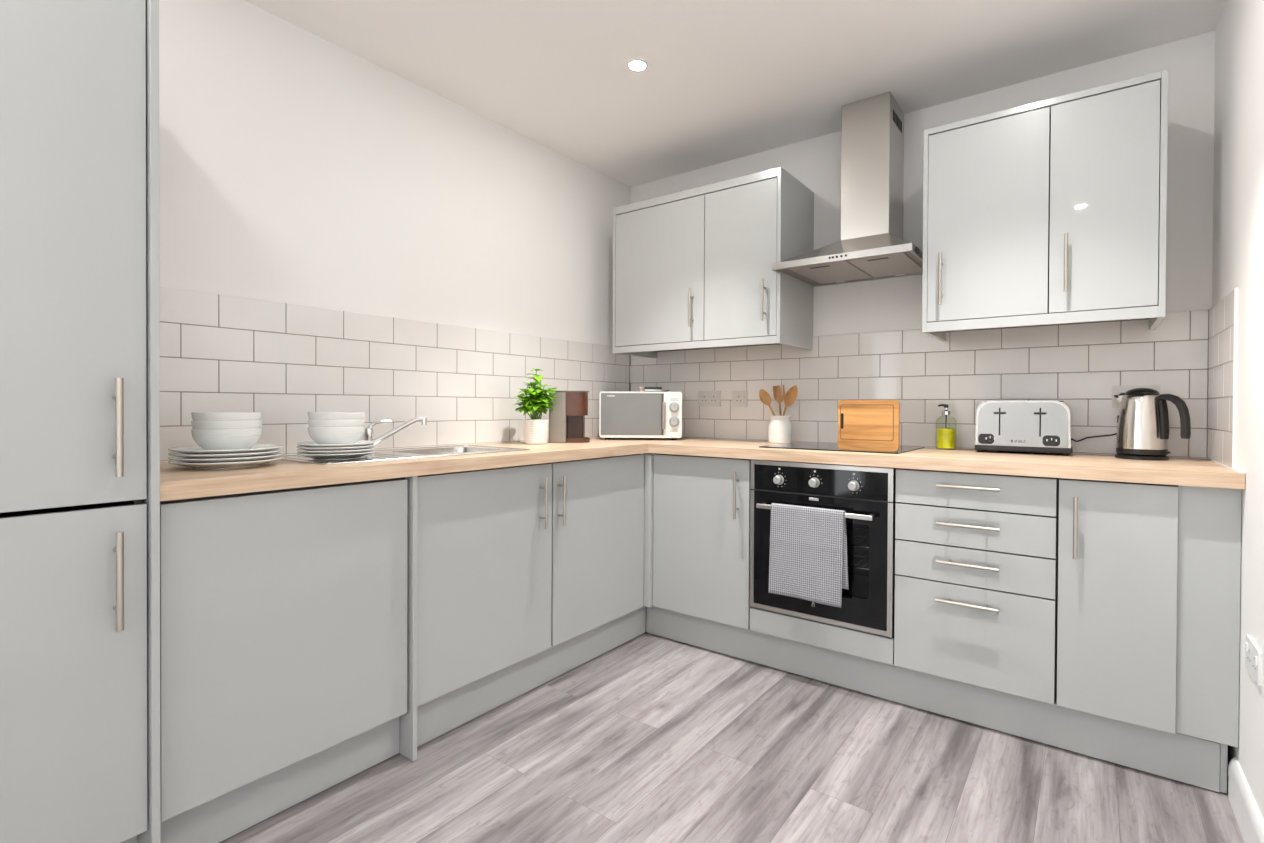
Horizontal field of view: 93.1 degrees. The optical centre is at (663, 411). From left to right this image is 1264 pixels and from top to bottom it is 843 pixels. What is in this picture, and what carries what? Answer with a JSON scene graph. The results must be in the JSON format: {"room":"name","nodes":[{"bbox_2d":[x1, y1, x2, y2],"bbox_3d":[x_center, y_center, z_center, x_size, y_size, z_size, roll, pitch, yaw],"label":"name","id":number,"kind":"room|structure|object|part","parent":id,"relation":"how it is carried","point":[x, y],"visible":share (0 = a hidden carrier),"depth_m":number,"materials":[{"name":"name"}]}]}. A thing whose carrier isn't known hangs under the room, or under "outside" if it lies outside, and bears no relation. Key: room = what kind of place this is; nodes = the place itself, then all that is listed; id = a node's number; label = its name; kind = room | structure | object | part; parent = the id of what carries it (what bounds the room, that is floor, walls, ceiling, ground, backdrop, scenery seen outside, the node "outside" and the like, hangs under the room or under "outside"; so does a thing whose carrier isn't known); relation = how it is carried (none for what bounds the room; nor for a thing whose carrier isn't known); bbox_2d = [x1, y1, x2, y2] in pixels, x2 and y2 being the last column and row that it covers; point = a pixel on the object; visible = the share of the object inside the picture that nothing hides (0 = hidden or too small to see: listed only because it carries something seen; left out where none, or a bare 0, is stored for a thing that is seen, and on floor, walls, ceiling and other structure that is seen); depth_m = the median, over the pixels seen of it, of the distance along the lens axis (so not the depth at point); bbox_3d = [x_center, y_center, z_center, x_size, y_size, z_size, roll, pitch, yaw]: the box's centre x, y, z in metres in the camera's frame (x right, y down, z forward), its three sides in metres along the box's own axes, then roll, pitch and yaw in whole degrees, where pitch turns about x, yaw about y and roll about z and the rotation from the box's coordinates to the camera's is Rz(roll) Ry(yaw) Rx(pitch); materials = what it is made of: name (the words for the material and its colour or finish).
{"room":"kitchen","nodes":[
{"label":"kitchen","id":0,"kind":"room"},
{"bbox_2d":[159,0,629,345],"bbox_3d":[-2.087,-0.141,1.204,0.100,2.505,6.508,1,1,35],"label":"wall","id":1,"kind":"structure","parent":0,"point":[296,167],"depth_m":2.33,"materials":[{"name":"white paint"}]},
{"bbox_2d":[160,477,407,842],"bbox_3d":[-1.228,0.657,1.813,0.570,0.901,0.636,1,1,35],"label":"base cabinet","id":2,"kind":"object","parent":1,"relation":"attached to","point":[283,612],"depth_m":1.60,"materials":[{"name":"grey laminate"}]},
{"bbox_3d":[-1.049,1.037,1.686,0.016,0.145,0.636,1,1,35],"label":"plinth","id":3,"kind":"part","parent":2,"relation":"part of","materials":[{"name":"grey laminate"}]},
{"bbox_2d":[160,437,1244,500],"bbox_3d":[0.166,0.185,1.945,2.698,0.044,2.474,1,1,35],"label":"countertop","id":4,"kind":"structure","parent":2,"relation":"on","point":[177,482],"depth_m":2.01,"materials":[{"name":"brown wood"}]},
{"bbox_2d":[168,456,281,469],"bbox_3d":[-1.256,0.146,1.721,0.266,0.023,0.266,1,1,35],"label":"dinner plate","id":5,"kind":"object","parent":4,"relation":"on","point":[245,464],"visible":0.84,"depth_m":1.64,"materials":[{"name":"white ceramic"}]},
{"bbox_2d":[168,452,281,462],"bbox_3d":[-1.256,0.135,1.721,0.266,0.023,0.266,1,1,35],"label":"dinner plate","id":6,"kind":"object","parent":5,"relation":"on","point":[241,459],"visible":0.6,"depth_m":1.63,"materials":[{"name":"white ceramic"}]},
{"bbox_2d":[168,448,281,458],"bbox_3d":[-1.256,0.123,1.721,0.266,0.023,0.266,1,1,35],"label":"dinner plate","id":7,"kind":"object","parent":6,"relation":"on","point":[236,455],"visible":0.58,"depth_m":1.62,"materials":[{"name":"white ceramic"}]},
{"bbox_2d":[168,444,281,453],"bbox_3d":[-1.256,0.112,1.721,0.266,0.023,0.266,1,1,35],"label":"dinner plate","id":8,"kind":"object","parent":7,"relation":"on","point":[257,447],"visible":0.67,"depth_m":1.66,"materials":[{"name":"white ceramic"}]},
{"bbox_2d":[191,428,261,449],"bbox_3d":[-1.256,0.082,1.721,0.165,0.068,0.165,1,1,35],"label":"bowl","id":9,"kind":"object","parent":8,"relation":"on","point":[227,439],"visible":0.77,"depth_m":1.66,"materials":[{"name":"white ceramic"}]},
{"bbox_2d":[191,420,261,429],"bbox_3d":[-1.256,0.058,1.720,0.165,0.068,0.165,1,1,35],"label":"bowl","id":10,"kind":"object","parent":9,"relation":"on","point":[199,425],"visible":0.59,"depth_m":1.65,"materials":[{"name":"white ceramic"}]},
{"bbox_2d":[191,412,261,420],"bbox_3d":[-1.255,0.035,1.720,0.165,0.068,0.165,1,1,35],"label":"bowl","id":11,"kind":"object","parent":10,"relation":"on","point":[196,416],"visible":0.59,"depth_m":1.66,"materials":[{"name":"white ceramic"}]},
{"bbox_2d":[363,417,426,444],"bbox_3d":[-1.055,0.085,2.344,0.242,0.133,0.048,0,1,-44],"label":"tap","id":12,"kind":"object","parent":4,"relation":"on","point":[368,434],"visible":0.75,"depth_m":2.31,"materials":[{"name":"silver metal"}]},
{"bbox_3d":[-1.103,0.053,2.307,0.023,0.046,0.093,1,1,35],"label":"lever","id":13,"kind":"part","parent":12,"relation":"part of","materials":[{"name":"silver metal"}]},
{"bbox_2d":[280,445,530,475],"bbox_3d":[-0.947,0.228,2.230,0.433,0.154,0.815,1,1,35],"label":"sink","id":14,"kind":"object","parent":4,"relation":"in","point":[455,450],"visible":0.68,"depth_m":2.20,"materials":[{"name":"metal"}]},
{"bbox_2d":[296,450,374,459],"bbox_3d":[-1.067,0.141,1.951,0.226,0.023,0.226,1,1,35],"label":"dinner plate","id":15,"kind":"object","parent":14,"relation":"on","point":[349,456],"visible":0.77,"depth_m":1.88,"materials":[{"name":"white ceramic"}]},
{"bbox_2d":[296,447,374,453],"bbox_3d":[-1.067,0.130,1.951,0.226,0.023,0.226,1,1,35],"label":"dinner plate","id":16,"kind":"object","parent":15,"relation":"on","point":[370,448],"visible":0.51,"depth_m":1.87,"materials":[{"name":"white ceramic"}]},
{"bbox_2d":[297,444,374,450],"bbox_3d":[-1.067,0.120,1.951,0.226,0.023,0.226,1,1,35],"label":"dinner plate","id":17,"kind":"object","parent":16,"relation":"on","point":[370,445],"visible":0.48,"depth_m":1.86,"materials":[{"name":"white ceramic"}]},
{"bbox_2d":[296,440,374,446],"bbox_3d":[-1.067,0.110,1.951,0.226,0.023,0.226,1,1,35],"label":"dinner plate","id":18,"kind":"object","parent":17,"relation":"on","point":[360,442],"visible":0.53,"depth_m":1.88,"materials":[{"name":"white ceramic"}]},
{"bbox_2d":[308,426,364,443],"bbox_3d":[-1.067,0.080,1.951,0.165,0.066,0.165,1,1,35],"label":"bowl","id":19,"kind":"object","parent":18,"relation":"on","point":[320,435],"visible":0.82,"depth_m":1.89,"materials":[{"name":"white ceramic"}]},
{"bbox_2d":[308,419,364,426],"bbox_3d":[-1.067,0.057,1.951,0.165,0.066,0.165,1,1,35],"label":"bowl","id":20,"kind":"object","parent":19,"relation":"on","point":[311,423],"visible":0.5,"depth_m":1.88,"materials":[{"name":"white ceramic"}]},
{"bbox_2d":[308,412,364,419],"bbox_3d":[-1.067,0.033,1.950,0.165,0.066,0.165,1,1,35],"label":"bowl","id":21,"kind":"object","parent":20,"relation":"on","point":[311,415],"visible":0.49,"depth_m":1.88,"materials":[{"name":"white ceramic"}]},
{"bbox_3d":[-0.852,0.229,2.360,0.280,0.151,0.340,1,1,35],"label":"bowl","id":22,"kind":"part","parent":14,"relation":"part of","materials":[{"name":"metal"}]},
{"bbox_2d":[514,368,557,444],"bbox_3d":[-0.605,-0.028,2.834,0.193,0.359,0.211,1,1,35],"label":"basil","id":23,"kind":"object","parent":4,"relation":"on","point":[536,400],"visible":1,"depth_m":2.79,"materials":[{"name":"green plant"}]},
{"bbox_2d":[548,391,589,442],"bbox_3d":[-0.467,0.023,2.989,0.196,0.256,0.124,0,0,0],"label":"coffee machine","id":24,"kind":"object","parent":4,"relation":"on","point":[567,421],"visible":0.98,"depth_m":2.93,"materials":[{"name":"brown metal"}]},
{"bbox_2d":[548,437,589,442],"bbox_3d":[-0.484,0.139,2.987,0.206,0.024,0.189,1,1,35],"label":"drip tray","id":25,"kind":"object","parent":24,"relation":"on","point":[551,439],"depth_m":2.93,"materials":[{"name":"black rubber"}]},
{"bbox_3d":[-0.468,-0.102,2.988,0.192,0.005,0.120,0,0,0],"label":"lid","id":26,"kind":"part","parent":24,"relation":"part of","materials":[{"name":"silver metal"}]},
{"bbox_2d":[599,391,681,439],"bbox_3d":[-0.123,0.020,3.326,0.441,0.260,0.316,0,0,0],"label":"microwave","id":27,"kind":"object","parent":4,"relation":"on","point":[622,414],"visible":0.99,"depth_m":3.19,"materials":[{"name":"white plastic"}]},
{"bbox_3d":[-0.173,0.012,3.194,0.324,0.222,0.010,0,0,0],"label":"door","id":28,"kind":"part","parent":27,"relation":"part of","materials":[{"name":"grey glass"}]},
{"bbox_2d":[644,387,661,391],"bbox_3d":[-0.059,-0.124,3.318,0.096,0.028,0.090,0,0,-2],"label":"wall socket","id":29,"kind":"object","parent":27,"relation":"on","point":[646,389],"visible":0.92,"depth_m":3.27,"materials":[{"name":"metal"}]},
{"bbox_3d":[0.001,0.019,3.179,0.018,0.145,0.020,0,0,0],"label":"handle","id":30,"kind":"part","parent":27,"relation":"part of","materials":[{"name":"silver metal"}]},
{"bbox_2d":[768,415,791,443],"bbox_3d":[0.587,0.087,3.012,0.117,0.138,0.117,1,1,35],"label":"utensil crock","id":31,"kind":"object","parent":4,"relation":"on","point":[779,427],"visible":0.96,"depth_m":2.96,"materials":[{"name":"white ceramic"}]},
{"bbox_2d":[759,389,774,415],"bbox_3d":[0.555,0.014,3.042,0.142,0.262,0.024,1,1,28],"label":"wooden spoon","id":32,"kind":"object","parent":31,"relation":"in","point":[764,396],"visible":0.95,"depth_m":3.06,"materials":[{"name":"brown wood"}]},
{"bbox_2d":[773,385,784,415],"bbox_3d":[0.588,0.003,3.053,0.062,0.281,0.034,0,0,10],"label":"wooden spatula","id":33,"kind":"object","parent":31,"relation":"in","point":[777,396],"visible":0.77,"depth_m":3.06,"materials":[{"name":"brown wood"}]},
{"bbox_2d":[782,385,797,415],"bbox_3d":[0.607,0.006,2.970,0.117,0.278,0.025,1,1,24],"label":"wooden spoon","id":34,"kind":"object","parent":31,"relation":"in","point":[790,397],"visible":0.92,"depth_m":2.96,"materials":[{"name":"brown wood"}]},
{"bbox_2d":[759,442,924,453],"bbox_3d":[0.803,0.157,2.684,0.598,0.005,0.470,1,1,35],"label":"induction hob","id":35,"kind":"object","parent":4,"relation":"in","point":[794,445],"visible":0.67,"depth_m":2.61,"materials":[{"name":"black glass"}]},
{"bbox_2d":[838,400,899,450],"bbox_3d":[0.841,0.054,2.460,0.246,0.206,0.020,1,1,35],"label":"chopping board","id":36,"kind":"object","parent":35,"relation":"on","point":[874,425],"visible":1,"depth_m":2.45,"materials":[{"name":"brown wood"}]},
{"bbox_2d":[936,404,955,448],"bbox_3d":[1.230,0.064,2.602,0.082,0.198,0.082,1,1,35],"label":"soap dispenser","id":37,"kind":"object","parent":4,"relation":"on","point":[945,437],"visible":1,"depth_m":2.58,"materials":[{"name":"yellow liquid"}]},
{"bbox_2d":[975,401,1072,455],"bbox_3d":[1.444,0.061,2.400,0.328,0.210,0.172,1,1,35],"label":"toaster","id":38,"kind":"object","parent":4,"relation":"on","point":[1019,426],"visible":1,"depth_m":2.34,"materials":[{"name":"metal"}]},
{"bbox_3d":[1.305,0.108,2.417,0.056,0.041,0.004,1,1,35],"label":"control panel","id":39,"kind":"part","parent":38,"relation":"part of","materials":[{"name":"black plastic"}]},
{"bbox_3d":[1.450,0.006,2.302,0.041,0.010,0.021,1,1,35],"label":"lever","id":40,"kind":"part","parent":38,"relation":"part of","materials":[{"name":"black plastic"}]},
{"bbox_3d":[1.485,0.111,2.288,0.056,0.041,0.004,1,1,35],"label":"control panel","id":41,"kind":"part","parent":38,"relation":"part of","materials":[{"name":"black plastic"}]},
{"bbox_2d":[1114,388,1190,460],"bbox_3d":[1.728,0.041,2.138,0.154,0.257,0.219,0,0,7],"label":"kettle","id":42,"kind":"object","parent":4,"relation":"on","point":[1143,418],"visible":1,"depth_m":2.11,"materials":[{"name":"silver metal"}]},
{"bbox_3d":[1.708,-0.032,2.225,0.042,0.060,0.046,0,1,-21],"label":"spout","id":43,"kind":"part","parent":42,"relation":"part of","materials":[{"name":"metal"}]},
{"bbox_3d":[1.731,-0.075,2.162,0.100,0.025,0.100,0,1,-21],"label":"lid","id":44,"kind":"part","parent":42,"relation":"part of","materials":[{"name":"black plastic"}]},
{"bbox_3d":[1.765,0.016,2.071,0.031,0.159,0.100,0,1,-21],"label":"handle","id":45,"kind":"part","parent":42,"relation":"part of","materials":[{"name":"black plastic"}]},
{"bbox_2d":[160,287,629,461],"bbox_3d":[-0.933,-0.120,2.728,0.012,0.542,2.478,1,1,35],"label":"wall tiles","id":46,"kind":"structure","parent":1,"relation":"attached to","point":[284,362],"depth_m":2.33,"materials":[{"name":"grey tile"}]},
{"bbox_2d":[417,454,643,706],"bbox_3d":[-0.664,0.576,2.568,0.611,0.746,1.212,1,1,35],"label":"base cabinet","id":47,"kind":"object","parent":1,"relation":"attached to","point":[515,563],"visible":0.8,"depth_m":2.27,"materials":[{"name":"grey laminate"}]},
{"bbox_3d":[-0.633,0.581,2.171,0.018,0.743,0.598,1,1,35],"label":"door","id":48,"kind":"part","parent":47,"relation":"part of","materials":[{"name":"grey laminate"}]},
{"bbox_3d":[-0.470,0.357,2.345,0.041,0.198,0.012,1,1,35],"label":"handle","id":49,"kind":"part","parent":47,"relation":"part of","materials":[{"name":"silver metal"}]},
{"bbox_3d":[-0.413,0.359,2.425,0.041,0.202,0.012,1,1,35],"label":"handle","id":50,"kind":"part","parent":47,"relation":"part of","materials":[{"name":"silver metal"}]},
{"bbox_3d":[-0.279,0.578,2.667,0.018,0.743,0.604,1,1,35],"label":"door","id":51,"kind":"part","parent":47,"relation":"part of","materials":[{"name":"grey laminate"}]},
{"bbox_2d":[523,419,548,444],"bbox_3d":[-0.606,0.093,2.832,0.123,0.117,0.123,1,1,35],"label":"pot","id":52,"kind":"object","parent":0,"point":[535,431],"depth_m":2.78,"materials":[{"name":"white ceramic"}]},
{"bbox_2d":[219,632,1243,842],"bbox_3d":[-0.964,1.150,0.374,2.800,0.050,6.450,1,1,35],"label":"floor","id":53,"kind":"structure","parent":0,"point":[653,738],"depth_m":1.81,"materials":[{"name":"grey wood"}]},
{"bbox_2d":[0,0,160,842],"bbox_3d":[-1.579,0.024,1.265,0.643,2.180,0.655,1,1,35],"label":"tall cabinet","id":54,"kind":"object","parent":53,"relation":"on","point":[80,279],"visible":1,"depth_m":1.26,"materials":[{"name":"grey laminate"}]},
{"bbox_3d":[-1.361,0.583,1.115,0.018,0.746,0.615,1,1,35],"label":"door","id":55,"kind":"part","parent":54,"relation":"part of","materials":[{"name":"grey laminate"}]},
{"bbox_3d":[-1.356,-0.430,1.106,0.018,1.258,0.615,1,1,35],"label":"door","id":56,"kind":"part","parent":54,"relation":"part of","materials":[{"name":"grey laminate"}]},
{"bbox_3d":[-1.187,0.033,1.299,0.043,0.213,0.014,1,1,35],"label":"handle","id":57,"kind":"part","parent":54,"relation":"part of","materials":[{"name":"silver metal"}]},
{"bbox_3d":[-1.189,0.366,1.301,0.043,0.214,0.014,1,1,35],"label":"handle","id":58,"kind":"part","parent":54,"relation":"part of","materials":[{"name":"silver metal"}]},
{"bbox_3d":[-1.403,0.022,1.532,0.620,2.180,0.016,1,1,35],"label":"panel","id":59,"kind":"part","parent":54,"relation":"part of","materials":[{"name":"grey laminate"}]},
{"bbox_2d":[399,476,417,760],"bbox_3d":[-1.035,0.655,2.076,0.600,0.909,0.015,1,1,35],"label":"end panel","id":60,"kind":"object","parent":53,"relation":"on","point":[408,721],"visible":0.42,"depth_m":1.90,"materials":[{"name":"grey laminate"}]},
{"bbox_2d":[417,606,645,746],"bbox_3d":[-0.468,1.033,2.472,0.016,0.145,1.284,1,1,35],"label":"plinth","id":61,"kind":"object","parent":53,"relation":"on","point":[438,716],"visible":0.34,"depth_m":2.33,"materials":[{"name":"grey laminate"}]},
{"bbox_2d":[646,606,1227,793],"bbox_3d":[0.789,1.040,2.379,2.138,0.145,0.020,1,1,35],"label":"plinth","id":62,"kind":"object","parent":53,"relation":"on","point":[1199,762],"visible":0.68,"depth_m":2.14,"materials":[{"name":"grey laminate"}]},
{"bbox_2d":[244,0,1224,186],"bbox_3d":[-0.951,-1.410,0.353,2.800,0.060,6.450,1,1,35],"label":"ceiling","id":63,"kind":"structure","parent":0,"point":[722,80],"depth_m":2.32,"materials":[{"name":"white paint"}]},
{"bbox_2d":[627,59,647,71],"bbox_3d":[-0.105,-1.390,2.398,0.084,0.006,0.084,1,1,35],"label":"recessed light","id":64,"kind":"object","parent":63,"relation":"in","point":[637,65],"visible":1,"depth_m":2.39,"materials":[{"name":"white"}]},
{"bbox_2d":[630,31,1214,453],"bbox_3d":[0.916,-0.140,2.998,2.708,2.505,0.100,1,1,35],"label":"wall","id":65,"kind":"structure","parent":0,"point":[889,304],"depth_m":2.57,"materials":[{"name":"white paint"}]},
{"bbox_2d":[643,453,751,628],"bbox_3d":[0.291,0.577,2.987,0.574,0.746,0.609,1,1,35],"label":"base cabinet","id":66,"kind":"object","parent":65,"relation":"attached to","point":[697,508],"visible":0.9,"depth_m":2.76,"materials":[{"name":"grey laminate"}]},
{"bbox_3d":[-0.076,0.577,2.924,0.051,0.743,0.038,1,1,35],"label":"corner post","id":67,"kind":"part","parent":66,"relation":"part of","materials":[{"name":"grey laminate"}]},
{"bbox_3d":[0.317,0.364,2.619,0.012,0.205,0.041,1,1,35],"label":"handle","id":68,"kind":"part","parent":66,"relation":"part of","materials":[{"name":"silver metal"}]},
{"bbox_2d":[612,167,813,357],"bbox_3d":[0.230,-0.719,3.152,0.997,0.799,0.440,1,1,35],"label":"upper cabinet","id":69,"kind":"object","parent":65,"relation":"attached to","point":[692,270],"visible":0.98,"depth_m":2.94,"materials":[{"name":"grey laminate"}]},
{"bbox_3d":[-0.158,-0.724,3.452,0.018,0.799,0.401,1,1,35],"label":"panel","id":70,"kind":"part","parent":69,"relation":"part of","materials":[{"name":"grey wood"}]},
{"bbox_3d":[-0.028,-0.718,3.126,0.569,0.718,0.018,1,1,35],"label":"door","id":71,"kind":"part","parent":69,"relation":"part of","materials":[{"name":"grey laminate"}]},
{"bbox_3d":[0.135,-0.518,2.975,0.012,0.192,0.041,1,1,35],"label":"handle","id":72,"kind":"part","parent":69,"relation":"part of","materials":[{"name":"silver metal"}]},
{"bbox_3d":[0.144,-1.099,3.026,0.962,0.038,0.060,1,1,35],"label":"cornice","id":73,"kind":"part","parent":69,"relation":"part of","materials":[{"name":"grey laminate"}]},
{"bbox_3d":[0.364,-0.713,2.847,0.386,0.718,0.018,1,1,35],"label":"door","id":74,"kind":"part","parent":69,"relation":"part of","materials":[{"name":"grey laminate"}]},
{"bbox_3d":[0.458,-0.514,2.745,0.012,0.192,0.041,1,1,35],"label":"handle","id":75,"kind":"part","parent":69,"relation":"part of","materials":[{"name":"silver metal"}]},
{"bbox_3d":[0.640,-0.715,2.884,0.018,0.799,0.401,1,1,35],"label":"panel","id":76,"kind":"part","parent":69,"relation":"part of","materials":[{"name":"grey laminate"}]},
{"bbox_2d":[750,459,896,664],"bbox_3d":[0.786,0.581,2.660,0.609,0.743,0.568,1,1,35],"label":"housing","id":77,"kind":"object","parent":65,"relation":"attached to","point":[871,646],"visible":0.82,"depth_m":2.41,"materials":[{"name":"grey laminate"}]},
{"bbox_3d":[0.626,0.905,2.438,0.603,0.096,0.018,1,1,35],"label":"panel","id":78,"kind":"part","parent":77,"relation":"part of","materials":[{"name":"grey laminate"}]},
{"bbox_2d":[750,460,894,637],"bbox_3d":[0.765,0.537,2.629,0.598,0.652,0.606,1,1,35],"label":"oven","id":79,"kind":"object","parent":77,"relation":"in","point":[866,494],"visible":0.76,"depth_m":2.40,"materials":[{"name":"glass"}]},
{"bbox_2d":[768,503,847,607],"bbox_3d":[0.576,0.567,2.396,0.322,0.373,0.036,1,1,35],"label":"tea towel","id":80,"kind":"object","parent":79,"relation":"hanging from","point":[808,557],"visible":1,"depth_m":2.38,"materials":[{"name":"grey fabric"}]},
{"bbox_3d":[0.603,0.398,2.406,0.482,0.018,0.054,1,1,35],"label":"handle","id":81,"kind":"part","parent":79,"relation":"part of","materials":[{"name":"metal"}]},
{"bbox_3d":[0.626,0.281,2.432,0.561,0.105,0.019,1,1,35],"label":"control panel","id":82,"kind":"part","parent":79,"relation":"part of","materials":[{"name":"black glass"}]},
{"bbox_2d":[771,92,922,286],"bbox_3d":[0.863,-1.011,2.680,0.603,0.757,0.469,1,1,35],"label":"hood","id":83,"kind":"object","parent":65,"relation":"attached to","point":[871,245],"visible":0.97,"depth_m":2.64,"materials":[{"name":"metal"}]},
{"bbox_3d":[0.887,-0.633,2.475,0.084,0.002,0.018,1,1,35],"label":"filter handle","id":84,"kind":"part","parent":83,"relation":"part of","materials":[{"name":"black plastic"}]},
{"bbox_2d":[630,310,1208,458],"bbox_3d":[0.884,-0.112,2.954,2.697,0.542,0.012,1,1,35],"label":"wall tiles","id":85,"kind":"structure","parent":65,"relation":"attached to","point":[1077,365],"depth_m":2.67,"materials":[{"name":"grey tile"}]},
{"bbox_2d":[698,391,720,406],"bbox_3d":[0.258,-0.075,3.390,0.149,0.089,0.010,1,1,35],"label":"wall socket","id":86,"kind":"object","parent":85,"relation":"attached to","point":[705,398],"visible":1,"depth_m":3.39,"materials":[{"name":"white plastic"}]},
{"bbox_2d":[732,391,746,406],"bbox_3d":[0.417,-0.072,3.277,0.090,0.088,0.010,1,1,35],"label":"wall socket","id":87,"kind":"object","parent":85,"relation":"attached to","point":[739,398],"visible":1,"depth_m":3.27,"materials":[{"name":"white plastic"}]},
{"bbox_2d":[894,468,1057,703],"bbox_3d":[1.231,0.586,2.318,0.510,0.743,0.609,1,1,35],"label":"drawer unit","id":88,"kind":"object","parent":65,"relation":"attached to","point":[976,554],"visible":0.98,"depth_m":2.09,"materials":[{"name":"grey laminate"}]},
{"bbox_3d":[1.061,0.673,2.091,0.198,0.012,0.041,1,1,35],"label":"handle","id":89,"kind":"part","parent":88,"relation":"part of","materials":[{"name":"silver metal"}]},
{"bbox_3d":[1.061,0.535,2.089,0.198,0.012,0.041,1,1,35],"label":"handle","id":90,"kind":"part","parent":88,"relation":"part of","materials":[{"name":"silver metal"}]},
{"bbox_3d":[1.062,0.399,2.088,0.198,0.012,0.041,1,1,35],"label":"handle","id":91,"kind":"part","parent":88,"relation":"part of","materials":[{"name":"silver metal"}]},
{"bbox_3d":[1.063,0.264,2.087,0.198,0.012,0.041,1,1,35],"label":"handle","id":92,"kind":"part","parent":88,"relation":"part of","materials":[{"name":"silver metal"}]},
{"bbox_3d":[1.081,0.788,2.113,0.506,0.340,0.018,1,1,35],"label":"drawer","id":93,"kind":"part","parent":88,"relation":"part of","materials":[{"name":"grey laminate"}]},
{"bbox_3d":[1.082,0.548,2.111,0.506,0.129,0.018,1,1,35],"label":"drawer","id":94,"kind":"part","parent":88,"relation":"part of","materials":[{"name":"grey laminate"}]},
{"bbox_3d":[1.083,0.412,2.110,0.506,0.133,0.018,1,1,35],"label":"drawer","id":95,"kind":"part","parent":88,"relation":"part of","materials":[{"name":"grey laminate"}]},
{"bbox_3d":[1.084,0.280,2.108,0.506,0.122,0.018,1,1,35],"label":"drawer","id":96,"kind":"part","parent":88,"relation":"part of","materials":[{"name":"grey laminate"}]},
{"bbox_2d":[922,70,1167,340],"bbox_3d":[1.432,-0.712,2.295,0.741,0.798,0.440,1,1,35],"label":"upper cabinet","id":97,"kind":"object","parent":65,"relation":"attached to","point":[1053,211],"visible":1,"depth_m":2.12,"materials":[{"name":"grey laminate"}]},
{"bbox_3d":[1.149,-0.716,2.521,0.018,0.798,0.401,1,1,35],"label":"panel","id":98,"kind":"part","parent":97,"relation":"part of","materials":[{"name":"grey laminate"}]},
{"bbox_3d":[1.071,-0.513,2.308,0.012,0.200,0.041,1,1,35],"label":"handle","id":99,"kind":"part","parent":97,"relation":"part of","materials":[{"name":"silver metal"}]},
{"bbox_3d":[1.209,-0.720,2.244,0.400,0.731,0.018,1,1,35],"label":"door","id":100,"kind":"part","parent":97,"relation":"part of","materials":[{"name":"grey laminate"}]},
{"bbox_3d":[1.346,-1.099,2.169,0.706,0.022,0.060,1,1,35],"label":"cornice","id":101,"kind":"part","parent":97,"relation":"part of","materials":[{"name":"grey laminate"}]},
{"bbox_3d":[1.398,-0.517,2.075,0.012,0.200,0.041,1,1,35],"label":"handle","id":102,"kind":"part","parent":97,"relation":"part of","materials":[{"name":"silver metal"}]},
{"bbox_3d":[1.497,-0.716,2.039,0.299,0.731,0.018,1,1,35],"label":"door","id":103,"kind":"part","parent":97,"relation":"part of","materials":[{"name":"grey laminate"}]},
{"bbox_3d":[1.738,-0.709,2.101,0.018,0.798,0.401,1,1,35],"label":"panel","id":104,"kind":"part","parent":97,"relation":"part of","materials":[{"name":"grey laminate"}]},
{"bbox_2d":[1056,478,1241,747],"bbox_3d":[1.618,0.589,2.041,0.438,0.746,0.609,1,1,35],"label":"base cabinet","id":105,"kind":"object","parent":65,"relation":"attached to","point":[1149,575],"visible":0.89,"depth_m":1.81,"materials":[{"name":"grey laminate"}]},
{"bbox_3d":[1.315,0.368,1.907,0.012,0.197,0.041,1,1,35],"label":"handle","id":106,"kind":"part","parent":105,"relation":"part of","materials":[{"name":"silver metal"}]},
{"bbox_3d":[1.415,0.592,1.874,0.297,0.740,0.018,1,1,35],"label":"door","id":107,"kind":"part","parent":105,"relation":"part of","materials":[{"name":"grey laminate"}]},
{"bbox_3d":[1.601,0.591,1.759,0.138,0.746,0.017,1,1,35],"label":"filler panel","id":108,"kind":"part","parent":105,"relation":"part of","materials":[{"name":"grey laminate"}]},
{"bbox_2d":[1212,0,1263,820],"bbox_3d":[0.200,-0.115,-0.426,0.100,2.505,6.508,1,1,35],"label":"wall","id":109,"kind":"structure","parent":0,"point":[1238,187],"depth_m":1.67,"materials":[{"name":"white paint"}]},
{"bbox_2d":[1206,288,1245,473],"bbox_3d":[1.805,-0.099,1.923,0.012,0.543,0.610,1,1,35],"label":"wall tiles","id":110,"kind":"structure","parent":109,"relation":"attached to","point":[1223,316],"depth_m":1.91,"materials":[{"name":"grey tile"}]},
{"bbox_2d":[1228,757,1263,842],"bbox_3d":[-0.042,1.078,-0.644,0.018,0.120,5.863,1,1,35],"label":"baseboard","id":111,"kind":"structure","parent":109,"relation":"attached to","point":[1248,816],"depth_m":1.59,"materials":[{"name":"white paint"}]},
{"bbox_2d":[1245,634,1261,686],"bbox_3d":[1.540,0.647,1.561,0.010,0.088,0.146,1,1,35],"label":"wall socket","id":112,"kind":"object","parent":109,"relation":"attached to","point":[1253,662],"visible":1,"depth_m":1.54,"materials":[{"name":"white plastic"}]},
{"bbox_3d":[1.770,-0.047,2.289,0.042,0.054,0.032,1,1,35],"label":"plug","id":113,"kind":"object","parent":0,"visible":0},
{"bbox_2d":[1071,433,1116,441],"bbox_3d":[1.695,0.050,2.341,0.205,0.142,0.018,1,1,35],"label":"power cord","id":114,"kind":"object","parent":113,"relation":"attached to","point":[1115,433],"visible":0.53,"depth_m":2.35,"materials":[{"name":"black rubber"}]}
]}

